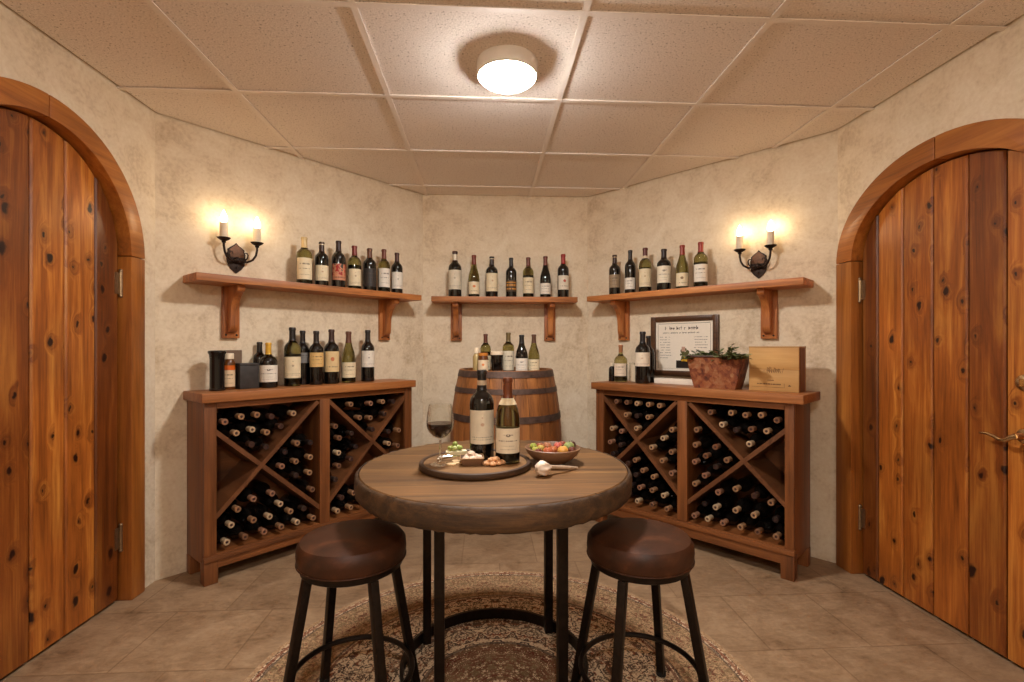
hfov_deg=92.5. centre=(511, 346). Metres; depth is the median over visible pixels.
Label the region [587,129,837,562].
wall
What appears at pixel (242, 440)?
wine bottle
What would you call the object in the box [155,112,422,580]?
wall
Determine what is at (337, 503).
wine bottle
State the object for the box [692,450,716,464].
wine bottle
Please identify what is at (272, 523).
wine bottle
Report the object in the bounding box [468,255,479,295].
wine bottle
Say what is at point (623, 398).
wine bottle
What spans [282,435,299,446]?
wine bottle
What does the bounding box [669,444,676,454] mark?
wine bottle
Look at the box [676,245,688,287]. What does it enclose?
wine bottle
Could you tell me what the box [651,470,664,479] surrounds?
wine bottle
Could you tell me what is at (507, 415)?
wine bottle
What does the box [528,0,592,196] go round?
trim
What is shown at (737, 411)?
wine bottle
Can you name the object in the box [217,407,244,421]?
wine bottle
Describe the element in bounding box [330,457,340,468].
wine bottle
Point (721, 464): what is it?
wine bottle
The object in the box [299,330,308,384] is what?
wine bottle
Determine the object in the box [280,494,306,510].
wine bottle
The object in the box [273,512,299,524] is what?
wine bottle
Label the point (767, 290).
wall shelf
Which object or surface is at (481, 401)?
wine bottle
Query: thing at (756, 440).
wine bottle
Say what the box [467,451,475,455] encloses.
mushroom
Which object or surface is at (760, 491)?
wine bottle
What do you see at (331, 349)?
wine bottle
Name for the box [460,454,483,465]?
square dish
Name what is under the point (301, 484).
wine bottle
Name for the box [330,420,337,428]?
wine bottle
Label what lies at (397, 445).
wine bottle
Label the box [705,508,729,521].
wine bottle
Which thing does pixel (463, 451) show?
cheese wedge
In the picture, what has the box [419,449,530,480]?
serving board
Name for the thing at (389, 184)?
trim
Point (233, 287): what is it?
wall shelf
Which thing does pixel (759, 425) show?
wine bottle
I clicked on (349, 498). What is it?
wine bottle
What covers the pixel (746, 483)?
wine bottle
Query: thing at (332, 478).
wine bottle
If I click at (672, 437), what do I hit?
wine bottle
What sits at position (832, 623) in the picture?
floor
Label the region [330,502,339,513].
wine bottle
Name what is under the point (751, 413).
wine bottle
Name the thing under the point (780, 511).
wine bottle
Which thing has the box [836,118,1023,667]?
door
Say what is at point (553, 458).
fruit bowl
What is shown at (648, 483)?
wine bottle
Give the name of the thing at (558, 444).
fruit
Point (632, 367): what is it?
candle jar
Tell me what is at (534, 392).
wine barrel
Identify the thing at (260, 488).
wine bottle
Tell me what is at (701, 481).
wine bottle
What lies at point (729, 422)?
wine bottle
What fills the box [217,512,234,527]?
wine bottle
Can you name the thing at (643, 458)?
wine bottle
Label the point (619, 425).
wine bottle
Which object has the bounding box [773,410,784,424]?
wine bottle
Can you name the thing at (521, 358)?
wine bottle
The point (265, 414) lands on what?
wine bottle
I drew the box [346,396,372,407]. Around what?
wine bottle
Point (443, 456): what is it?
cheese knife
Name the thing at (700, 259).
wine bottle
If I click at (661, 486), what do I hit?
wine bottle
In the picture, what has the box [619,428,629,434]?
wine bottle
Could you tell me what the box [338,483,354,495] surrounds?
wine bottle
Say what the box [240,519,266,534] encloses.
wine bottle
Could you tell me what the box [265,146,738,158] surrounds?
trim
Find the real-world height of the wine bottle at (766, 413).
0.077 m
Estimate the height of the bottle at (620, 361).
0.257 m
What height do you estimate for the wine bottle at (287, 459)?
0.077 m
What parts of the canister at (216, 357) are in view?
lid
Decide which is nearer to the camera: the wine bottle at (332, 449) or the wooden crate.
the wooden crate
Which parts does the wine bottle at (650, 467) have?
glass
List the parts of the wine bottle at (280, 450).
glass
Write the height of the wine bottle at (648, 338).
0.319 m
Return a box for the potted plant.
[683,343,750,389]
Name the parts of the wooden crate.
lid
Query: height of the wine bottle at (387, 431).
0.077 m
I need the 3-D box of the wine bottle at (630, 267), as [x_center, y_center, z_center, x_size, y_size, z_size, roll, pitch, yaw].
[0.847,-0.537,3.512,0.076,0.313,0.076,0,0,30]
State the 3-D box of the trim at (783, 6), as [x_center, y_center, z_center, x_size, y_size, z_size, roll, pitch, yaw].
[0.971,-1.197,1.373,0.025,0.008,4.635,0,0,-3]
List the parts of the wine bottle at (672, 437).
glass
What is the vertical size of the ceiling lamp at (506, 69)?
0.092 m
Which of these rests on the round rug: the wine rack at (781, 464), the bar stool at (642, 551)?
the bar stool at (642, 551)
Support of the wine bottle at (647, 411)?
on the wine bottle at (644, 424)
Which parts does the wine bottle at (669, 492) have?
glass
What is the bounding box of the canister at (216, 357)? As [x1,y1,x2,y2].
[207,350,226,390]
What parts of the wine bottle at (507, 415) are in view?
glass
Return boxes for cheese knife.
[437,455,459,460]
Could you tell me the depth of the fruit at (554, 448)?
1.81 m
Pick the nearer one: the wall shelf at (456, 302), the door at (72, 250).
the door at (72, 250)
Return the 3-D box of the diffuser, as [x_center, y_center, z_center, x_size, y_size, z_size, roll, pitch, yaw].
[-0.020,-1.129,2.072,0.237,0.042,0.237,0,0,-3]
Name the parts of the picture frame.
frame, frame rail, frame rail, frame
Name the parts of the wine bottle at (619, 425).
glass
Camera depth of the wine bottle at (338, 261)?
3.14 m
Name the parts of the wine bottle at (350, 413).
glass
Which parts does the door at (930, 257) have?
handle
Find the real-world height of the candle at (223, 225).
0.162 m
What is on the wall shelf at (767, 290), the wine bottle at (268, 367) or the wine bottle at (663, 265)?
the wine bottle at (663, 265)
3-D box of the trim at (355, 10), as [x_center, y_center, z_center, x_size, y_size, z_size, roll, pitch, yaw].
[-0.539,-1.197,1.417,0.025,0.008,4.890,0,0,-3]
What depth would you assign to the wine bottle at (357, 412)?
3.24 m
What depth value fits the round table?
1.53 m
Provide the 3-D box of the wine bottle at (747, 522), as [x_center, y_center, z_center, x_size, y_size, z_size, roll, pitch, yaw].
[1.343,0.995,2.786,0.238,0.077,0.078,0,0,-45]
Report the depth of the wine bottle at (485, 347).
3.41 m
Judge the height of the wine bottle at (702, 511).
0.077 m
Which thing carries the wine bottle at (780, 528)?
on the wine rack at (781, 464)
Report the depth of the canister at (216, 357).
2.59 m
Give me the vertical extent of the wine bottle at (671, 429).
0.077 m
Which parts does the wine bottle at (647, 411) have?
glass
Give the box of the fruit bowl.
[525,441,580,464]
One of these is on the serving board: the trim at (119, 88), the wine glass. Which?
the wine glass
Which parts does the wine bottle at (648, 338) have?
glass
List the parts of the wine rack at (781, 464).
leg, panel, rail, panel, moulding, leg, panel, leg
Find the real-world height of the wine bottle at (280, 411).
0.077 m
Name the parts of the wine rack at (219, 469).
leg, panel, leg, moulding, panel, rail, panel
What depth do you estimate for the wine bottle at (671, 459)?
3.08 m
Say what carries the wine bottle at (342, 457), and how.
in the wine rack at (219, 469)
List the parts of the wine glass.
stem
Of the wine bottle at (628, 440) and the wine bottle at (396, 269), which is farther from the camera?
the wine bottle at (396, 269)
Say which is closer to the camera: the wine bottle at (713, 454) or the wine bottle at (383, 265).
the wine bottle at (713, 454)
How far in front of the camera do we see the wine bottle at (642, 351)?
3.24 m
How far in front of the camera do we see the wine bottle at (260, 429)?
2.74 m
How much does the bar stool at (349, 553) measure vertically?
0.594 m
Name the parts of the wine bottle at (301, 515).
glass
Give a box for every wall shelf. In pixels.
[183,272,420,339]
[431,296,577,340]
[587,277,813,339]
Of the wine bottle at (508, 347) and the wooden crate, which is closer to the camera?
the wooden crate
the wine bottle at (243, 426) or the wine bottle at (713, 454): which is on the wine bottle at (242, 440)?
the wine bottle at (243, 426)
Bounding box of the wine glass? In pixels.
[426,403,453,462]
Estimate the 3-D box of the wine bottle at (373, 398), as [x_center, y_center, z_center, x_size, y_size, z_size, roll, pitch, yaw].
[-0.950,0.365,3.342,0.238,0.077,0.078,0,0,40]
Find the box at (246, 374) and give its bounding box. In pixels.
[235,363,259,388]
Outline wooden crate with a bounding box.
[749,346,805,392]
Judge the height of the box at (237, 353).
0.215 m
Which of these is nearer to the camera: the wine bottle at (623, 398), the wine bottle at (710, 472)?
the wine bottle at (710, 472)
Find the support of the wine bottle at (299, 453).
on the wine bottle at (300, 468)
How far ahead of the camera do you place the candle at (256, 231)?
2.82 m
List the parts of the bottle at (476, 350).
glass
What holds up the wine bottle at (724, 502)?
in the wine rack at (781, 464)
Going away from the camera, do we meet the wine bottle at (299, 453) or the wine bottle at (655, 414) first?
the wine bottle at (299, 453)
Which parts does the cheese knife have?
handle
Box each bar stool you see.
[283,519,420,681]
[570,518,708,681]
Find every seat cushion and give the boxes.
[295,519,405,579]
[587,518,694,577]
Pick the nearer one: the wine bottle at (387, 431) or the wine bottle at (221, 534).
the wine bottle at (221, 534)
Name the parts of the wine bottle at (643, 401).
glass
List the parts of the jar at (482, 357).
lid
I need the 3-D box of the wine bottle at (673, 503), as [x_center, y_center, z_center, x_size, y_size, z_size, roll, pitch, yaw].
[1.033,0.995,3.090,0.238,0.077,0.078,0,0,-45]
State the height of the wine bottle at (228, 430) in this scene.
0.077 m
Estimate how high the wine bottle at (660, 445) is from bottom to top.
0.077 m
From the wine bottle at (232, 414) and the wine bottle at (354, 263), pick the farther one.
the wine bottle at (354, 263)
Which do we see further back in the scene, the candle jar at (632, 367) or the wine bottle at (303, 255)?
the candle jar at (632, 367)
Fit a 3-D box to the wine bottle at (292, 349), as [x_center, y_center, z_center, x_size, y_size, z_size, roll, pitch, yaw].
[-1.315,0.057,2.934,0.094,0.351,0.094,0,0,-28]
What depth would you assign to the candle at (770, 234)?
2.88 m
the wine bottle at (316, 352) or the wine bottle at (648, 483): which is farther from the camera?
the wine bottle at (648, 483)
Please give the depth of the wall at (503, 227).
3.89 m
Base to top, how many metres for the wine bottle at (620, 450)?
0.077 m
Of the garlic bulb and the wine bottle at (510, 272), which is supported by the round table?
the garlic bulb
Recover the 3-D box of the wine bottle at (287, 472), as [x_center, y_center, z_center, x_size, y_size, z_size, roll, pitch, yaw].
[-1.331,0.738,2.893,0.238,0.077,0.078,0,0,40]
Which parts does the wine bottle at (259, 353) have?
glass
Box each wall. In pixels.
[0,1,154,587]
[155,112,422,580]
[423,194,586,447]
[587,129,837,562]
[838,14,1023,243]
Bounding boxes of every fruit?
[543,441,550,447]
[543,446,551,451]
[550,446,557,451]
[554,441,561,448]
[557,445,568,451]
[564,441,574,448]
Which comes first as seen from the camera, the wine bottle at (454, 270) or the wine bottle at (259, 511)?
the wine bottle at (259, 511)
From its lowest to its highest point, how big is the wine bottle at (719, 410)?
0.077 m
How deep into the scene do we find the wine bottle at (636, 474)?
3.25 m
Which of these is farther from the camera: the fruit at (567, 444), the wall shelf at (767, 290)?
the wall shelf at (767, 290)
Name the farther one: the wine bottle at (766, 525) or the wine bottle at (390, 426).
the wine bottle at (390, 426)
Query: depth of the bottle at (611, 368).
3.46 m
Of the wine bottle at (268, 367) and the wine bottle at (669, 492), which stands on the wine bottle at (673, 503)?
the wine bottle at (669, 492)
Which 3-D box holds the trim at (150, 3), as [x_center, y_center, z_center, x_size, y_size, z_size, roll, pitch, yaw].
[-1.218,-1.197,1.022,0.025,0.008,4.175,0,0,-3]
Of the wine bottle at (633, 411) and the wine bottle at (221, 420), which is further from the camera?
the wine bottle at (633, 411)
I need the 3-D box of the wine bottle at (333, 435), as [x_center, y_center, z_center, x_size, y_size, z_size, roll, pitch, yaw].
[-1.154,0.562,3.100,0.238,0.077,0.078,0,0,40]
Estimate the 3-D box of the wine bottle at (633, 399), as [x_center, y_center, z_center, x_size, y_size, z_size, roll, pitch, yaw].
[0.837,0.365,3.304,0.238,0.077,0.078,0,0,-45]
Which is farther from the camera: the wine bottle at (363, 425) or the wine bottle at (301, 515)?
the wine bottle at (363, 425)
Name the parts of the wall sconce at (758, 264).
arm, arm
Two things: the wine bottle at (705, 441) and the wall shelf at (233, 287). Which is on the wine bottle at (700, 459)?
the wine bottle at (705, 441)
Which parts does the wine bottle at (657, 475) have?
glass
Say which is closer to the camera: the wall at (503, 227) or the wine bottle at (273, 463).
the wine bottle at (273, 463)
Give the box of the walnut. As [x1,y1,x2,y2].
[489,461,496,465]
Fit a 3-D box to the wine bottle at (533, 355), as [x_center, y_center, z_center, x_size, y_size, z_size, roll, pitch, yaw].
[0.153,0.047,3.429,0.080,0.273,0.080,0,0,5]
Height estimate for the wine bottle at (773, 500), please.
0.077 m
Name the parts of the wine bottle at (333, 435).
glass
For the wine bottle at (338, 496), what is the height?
0.077 m
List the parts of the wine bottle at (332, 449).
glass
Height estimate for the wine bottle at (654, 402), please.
0.077 m
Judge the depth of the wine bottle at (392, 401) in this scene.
3.38 m
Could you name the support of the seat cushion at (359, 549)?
on the bar stool at (349, 553)
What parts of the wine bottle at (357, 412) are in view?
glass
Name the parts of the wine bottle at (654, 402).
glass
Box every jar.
[225,353,234,389]
[478,353,487,370]
[629,363,634,381]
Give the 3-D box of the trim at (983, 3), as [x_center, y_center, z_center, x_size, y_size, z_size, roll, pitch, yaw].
[1.676,-1.197,1.023,0.025,0.008,3.859,0,0,-3]
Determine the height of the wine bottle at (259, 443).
0.077 m
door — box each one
[0,76,144,678]
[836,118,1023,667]
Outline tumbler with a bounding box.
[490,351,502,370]
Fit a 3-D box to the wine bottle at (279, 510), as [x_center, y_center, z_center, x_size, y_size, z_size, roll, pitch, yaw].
[-1.351,0.937,2.866,0.238,0.077,0.078,0,0,40]
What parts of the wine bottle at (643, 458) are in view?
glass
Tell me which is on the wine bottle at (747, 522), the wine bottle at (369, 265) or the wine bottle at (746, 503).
the wine bottle at (746, 503)
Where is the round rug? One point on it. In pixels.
(484, 650)
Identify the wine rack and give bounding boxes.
[183,379,415,586]
[591,381,819,581]
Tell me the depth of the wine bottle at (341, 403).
3.13 m
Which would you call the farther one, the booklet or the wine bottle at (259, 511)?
the booklet
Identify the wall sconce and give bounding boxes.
[217,210,263,272]
[734,220,776,278]
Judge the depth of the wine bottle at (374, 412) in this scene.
3.33 m
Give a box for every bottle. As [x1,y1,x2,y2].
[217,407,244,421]
[217,412,227,426]
[217,423,239,437]
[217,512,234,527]
[217,527,229,545]
[221,520,247,539]
[224,499,240,512]
[229,419,254,433]
[229,434,254,448]
[229,504,256,522]
[234,406,259,419]
[235,487,256,501]
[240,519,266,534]
[246,421,269,436]
[246,435,268,450]
[246,501,272,519]
[247,479,274,496]
[251,406,274,420]
[253,342,264,365]
[256,418,283,430]
[256,494,282,506]
[258,512,283,529]
[259,342,277,387]
[265,456,284,469]
[266,498,292,513]
[269,404,295,417]
[273,446,287,455]
[273,465,298,478]
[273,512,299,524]
[275,452,298,464]
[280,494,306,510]
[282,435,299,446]
[284,327,300,385]
[287,446,312,460]
[288,477,314,491]
[289,462,311,475]
[291,432,312,446]
[293,508,315,520]
[296,237,311,283]
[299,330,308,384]
[309,331,323,384]
[315,241,328,285]
[324,329,338,383]
[330,398,352,408]
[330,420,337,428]
[330,425,353,436]
[330,430,341,441]
[330,444,340,455]
[330,449,353,461]
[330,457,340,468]
[330,472,337,481]
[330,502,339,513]
[331,241,345,286]
[331,437,357,449]
[331,498,352,509]
[332,493,343,500]
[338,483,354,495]
[341,331,355,382]
[341,409,361,419]
[344,494,356,501]
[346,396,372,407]
[348,245,360,288]
[350,409,372,421]
[354,421,374,431]
[360,405,385,417]
[361,330,374,381]
[362,395,384,405]
[363,248,375,289]
[375,394,394,405]
[375,436,390,445]
[378,249,389,291]
[380,429,390,434]
[381,437,399,448]
[384,423,400,432]
[391,253,402,292]
[448,251,461,295]
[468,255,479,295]
[470,370,493,459]
[473,348,478,369]
[480,334,490,370]
[486,256,497,296]
[496,377,519,463]
[502,332,513,370]
[506,258,515,296]
[515,335,527,370]
[523,257,533,296]
[528,334,539,370]
[540,256,550,296]
[558,254,568,296]
[608,433,630,444]
[609,255,619,293]
[609,363,613,380]
[610,421,624,430]
[611,446,626,455]
[614,345,626,381]
[614,396,631,405]
[618,436,633,446]
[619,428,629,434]
[624,397,641,406]
[624,406,644,418]
[625,250,635,292]
[626,454,646,465]
[629,464,644,476]
[630,486,646,497]
[632,476,650,487]
[633,452,649,462]
[633,465,655,477]
[634,407,655,419]
[634,419,653,430]
[635,331,649,383]
[635,398,652,407]
[635,490,659,503]
[637,477,660,489]
[639,248,651,291]
[640,461,656,472]
[645,408,665,420]
[646,336,654,382]
[646,399,663,408]
[649,439,674,450]
[649,493,673,506]
[650,480,668,492]
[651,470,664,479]
[657,249,670,289]
[657,400,673,408]
[660,431,676,441]
[660,452,676,463]
[661,486,676,497]
[664,497,676,511]
[669,423,676,432]
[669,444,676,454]
[669,465,676,475]
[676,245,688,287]
[691,504,712,518]
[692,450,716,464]
[692,472,715,486]
[693,434,717,448]
[694,242,707,286]
[694,421,712,433]
[702,463,726,478]
[702,491,723,505]
[703,447,727,458]
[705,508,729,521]
[708,404,732,416]
[712,439,729,450]
[713,455,734,469]
[713,493,737,509]
[715,478,737,494]
[719,415,743,428]
[720,508,744,525]
[724,451,739,463]
[728,406,748,417]
[732,474,757,491]
[732,495,757,512]
[733,419,754,433]
[737,510,761,529]
[742,407,762,419]
[746,433,770,447]
[748,418,771,433]
[751,483,770,498]
[751,499,775,518]
[754,514,778,534]
[758,408,782,419]
[763,421,784,435]
[767,494,781,505]
[772,505,784,522]
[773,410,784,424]
[773,522,784,539]
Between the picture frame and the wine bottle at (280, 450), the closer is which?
the wine bottle at (280, 450)
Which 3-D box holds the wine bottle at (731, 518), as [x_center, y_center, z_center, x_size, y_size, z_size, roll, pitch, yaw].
[1.273,0.995,2.849,0.238,0.077,0.078,0,0,-45]
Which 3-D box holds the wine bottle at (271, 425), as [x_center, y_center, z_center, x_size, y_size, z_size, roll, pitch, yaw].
[-1.387,0.446,2.826,0.238,0.077,0.078,0,0,40]
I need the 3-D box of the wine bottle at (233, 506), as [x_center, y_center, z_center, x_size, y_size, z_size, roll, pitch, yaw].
[-1.531,0.855,2.653,0.238,0.077,0.078,0,0,40]
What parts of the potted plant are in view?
planter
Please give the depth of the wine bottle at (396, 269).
3.49 m
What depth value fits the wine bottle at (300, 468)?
2.92 m
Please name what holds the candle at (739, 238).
on the wall sconce at (758, 264)
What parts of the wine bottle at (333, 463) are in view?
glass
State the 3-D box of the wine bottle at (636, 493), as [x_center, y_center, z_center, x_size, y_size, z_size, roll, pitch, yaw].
[0.851,0.986,3.326,0.238,0.077,0.078,0,0,-45]
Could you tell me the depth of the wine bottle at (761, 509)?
2.71 m
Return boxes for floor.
[0,514,1023,681]
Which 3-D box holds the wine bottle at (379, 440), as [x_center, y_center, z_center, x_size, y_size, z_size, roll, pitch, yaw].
[-0.919,0.651,3.377,0.238,0.077,0.078,0,0,40]
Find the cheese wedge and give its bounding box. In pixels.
[446,449,466,455]
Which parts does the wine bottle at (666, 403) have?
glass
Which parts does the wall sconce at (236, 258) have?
arm, arm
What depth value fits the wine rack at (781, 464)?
2.83 m
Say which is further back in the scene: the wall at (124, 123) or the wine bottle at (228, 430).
the wine bottle at (228, 430)
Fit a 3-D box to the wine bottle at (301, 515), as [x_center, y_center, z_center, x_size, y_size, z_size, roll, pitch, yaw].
[-1.263,1.010,2.970,0.238,0.077,0.078,0,0,40]
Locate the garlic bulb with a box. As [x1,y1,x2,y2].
[535,460,577,475]
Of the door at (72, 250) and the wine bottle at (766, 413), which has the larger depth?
the wine bottle at (766, 413)
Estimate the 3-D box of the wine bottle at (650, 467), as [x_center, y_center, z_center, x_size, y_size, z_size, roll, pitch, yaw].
[0.919,0.792,3.220,0.238,0.077,0.078,0,0,-45]
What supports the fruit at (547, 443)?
in the fruit bowl
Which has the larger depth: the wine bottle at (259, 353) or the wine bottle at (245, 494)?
the wine bottle at (259, 353)
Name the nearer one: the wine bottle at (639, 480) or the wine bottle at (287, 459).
the wine bottle at (287, 459)
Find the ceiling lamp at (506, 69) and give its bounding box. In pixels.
[476,45,537,93]
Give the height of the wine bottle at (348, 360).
0.336 m
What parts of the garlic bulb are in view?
bulb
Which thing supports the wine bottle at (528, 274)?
on the wall shelf at (456, 302)
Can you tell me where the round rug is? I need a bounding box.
[243,571,756,681]
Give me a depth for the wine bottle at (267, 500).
2.79 m
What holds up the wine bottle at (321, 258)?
on the wall shelf at (233, 287)
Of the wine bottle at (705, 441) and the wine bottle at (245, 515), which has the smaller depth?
the wine bottle at (245, 515)
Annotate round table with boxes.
[354,439,631,681]
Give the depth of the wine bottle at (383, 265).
3.40 m
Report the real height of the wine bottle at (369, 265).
0.293 m
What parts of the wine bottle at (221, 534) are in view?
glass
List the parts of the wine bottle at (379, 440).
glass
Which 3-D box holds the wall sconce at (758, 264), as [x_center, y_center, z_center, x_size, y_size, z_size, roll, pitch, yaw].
[1.477,-0.585,2.968,0.107,0.332,0.246,0,0,-45]
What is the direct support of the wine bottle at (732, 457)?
in the wine rack at (781, 464)
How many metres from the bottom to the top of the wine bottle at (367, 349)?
0.349 m
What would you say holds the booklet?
on the wine rack at (781, 464)
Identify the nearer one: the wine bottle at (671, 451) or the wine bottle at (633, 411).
the wine bottle at (671, 451)
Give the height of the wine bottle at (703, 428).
0.077 m
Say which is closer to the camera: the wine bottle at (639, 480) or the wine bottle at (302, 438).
the wine bottle at (302, 438)
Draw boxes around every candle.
[219,210,227,236]
[253,217,260,241]
[736,225,742,248]
[767,220,773,244]
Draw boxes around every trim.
[117,87,874,110]
[144,0,303,158]
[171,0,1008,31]
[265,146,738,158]
[348,0,427,195]
[389,184,619,189]
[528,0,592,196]
[623,0,792,188]
[771,0,991,148]
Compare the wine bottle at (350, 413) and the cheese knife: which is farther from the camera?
the wine bottle at (350, 413)
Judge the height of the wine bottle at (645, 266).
0.313 m
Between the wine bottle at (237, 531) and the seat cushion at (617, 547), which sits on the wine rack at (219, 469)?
the wine bottle at (237, 531)
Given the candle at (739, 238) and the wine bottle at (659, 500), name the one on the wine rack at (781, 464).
the wine bottle at (659, 500)
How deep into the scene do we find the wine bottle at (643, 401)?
3.20 m
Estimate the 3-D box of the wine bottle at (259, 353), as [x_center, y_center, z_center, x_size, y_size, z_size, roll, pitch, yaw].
[-1.479,0.101,2.870,0.072,0.263,0.072,0,0,40]
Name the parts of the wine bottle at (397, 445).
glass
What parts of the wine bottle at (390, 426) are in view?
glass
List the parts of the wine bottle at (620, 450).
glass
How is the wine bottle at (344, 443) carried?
on the wine bottle at (342, 457)
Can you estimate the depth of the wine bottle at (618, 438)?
3.36 m
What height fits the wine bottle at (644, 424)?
0.077 m
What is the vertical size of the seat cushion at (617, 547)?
0.080 m
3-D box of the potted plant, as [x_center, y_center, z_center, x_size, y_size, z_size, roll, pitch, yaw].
[1.223,0.109,2.843,0.243,0.266,0.444,0,0,-34]
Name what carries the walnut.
on the serving board
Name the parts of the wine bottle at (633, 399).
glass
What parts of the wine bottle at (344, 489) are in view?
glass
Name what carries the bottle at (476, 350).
on the wine barrel
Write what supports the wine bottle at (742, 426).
in the wine rack at (781, 464)
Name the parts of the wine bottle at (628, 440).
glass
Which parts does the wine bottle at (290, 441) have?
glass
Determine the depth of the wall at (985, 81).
2.13 m
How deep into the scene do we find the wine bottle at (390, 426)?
3.41 m
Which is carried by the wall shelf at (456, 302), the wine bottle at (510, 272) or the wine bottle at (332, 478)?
the wine bottle at (510, 272)
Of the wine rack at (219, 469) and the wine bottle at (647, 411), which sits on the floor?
the wine rack at (219, 469)
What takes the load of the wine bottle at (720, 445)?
in the wine rack at (781, 464)
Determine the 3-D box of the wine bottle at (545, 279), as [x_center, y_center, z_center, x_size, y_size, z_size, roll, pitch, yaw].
[0.258,-0.541,3.790,0.084,0.321,0.084,0,0,1]
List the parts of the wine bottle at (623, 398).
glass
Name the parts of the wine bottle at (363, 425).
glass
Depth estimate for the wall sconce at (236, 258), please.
2.79 m
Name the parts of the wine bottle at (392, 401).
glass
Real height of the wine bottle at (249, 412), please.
0.077 m
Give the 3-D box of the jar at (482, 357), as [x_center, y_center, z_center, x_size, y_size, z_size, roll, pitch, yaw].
[-0.197,0.112,3.334,0.070,0.144,0.071,0,0,-3]
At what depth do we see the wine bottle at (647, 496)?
3.22 m
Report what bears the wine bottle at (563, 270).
on the wall shelf at (456, 302)
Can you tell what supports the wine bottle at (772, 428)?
in the wine rack at (781, 464)
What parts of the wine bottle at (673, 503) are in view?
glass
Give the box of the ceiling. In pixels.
[0,0,1023,196]
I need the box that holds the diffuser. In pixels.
[479,61,534,93]
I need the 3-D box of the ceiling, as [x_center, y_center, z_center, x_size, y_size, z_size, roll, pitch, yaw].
[0.051,-1.225,1.444,3.616,0.050,4.878,0,0,-3]
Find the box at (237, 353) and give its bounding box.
[225,350,241,362]
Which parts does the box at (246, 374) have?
lid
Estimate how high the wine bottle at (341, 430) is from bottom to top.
0.077 m
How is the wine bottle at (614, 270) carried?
on the wall shelf at (767, 290)
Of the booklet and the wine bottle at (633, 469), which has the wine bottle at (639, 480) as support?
the wine bottle at (633, 469)
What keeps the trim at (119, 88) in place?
attached to the ceiling
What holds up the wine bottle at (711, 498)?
on the wine bottle at (716, 515)
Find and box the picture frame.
[651,314,718,376]
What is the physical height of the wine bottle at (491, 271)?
0.316 m
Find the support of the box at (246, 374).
on the wine rack at (219, 469)
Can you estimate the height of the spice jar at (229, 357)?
0.198 m
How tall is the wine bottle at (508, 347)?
0.286 m
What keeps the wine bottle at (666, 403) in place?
in the wine rack at (781, 464)
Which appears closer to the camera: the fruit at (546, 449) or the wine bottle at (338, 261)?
the fruit at (546, 449)
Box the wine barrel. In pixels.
[450,367,561,441]
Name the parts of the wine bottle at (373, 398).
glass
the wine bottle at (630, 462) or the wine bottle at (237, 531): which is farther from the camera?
the wine bottle at (630, 462)
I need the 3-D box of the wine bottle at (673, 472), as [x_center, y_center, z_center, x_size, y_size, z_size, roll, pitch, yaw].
[1.054,0.771,3.069,0.238,0.077,0.078,0,0,-45]
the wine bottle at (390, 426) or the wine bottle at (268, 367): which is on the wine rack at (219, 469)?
the wine bottle at (268, 367)
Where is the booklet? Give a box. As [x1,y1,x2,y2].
[654,378,692,384]
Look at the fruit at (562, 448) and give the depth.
1.79 m
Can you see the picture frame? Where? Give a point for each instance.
(672, 337)

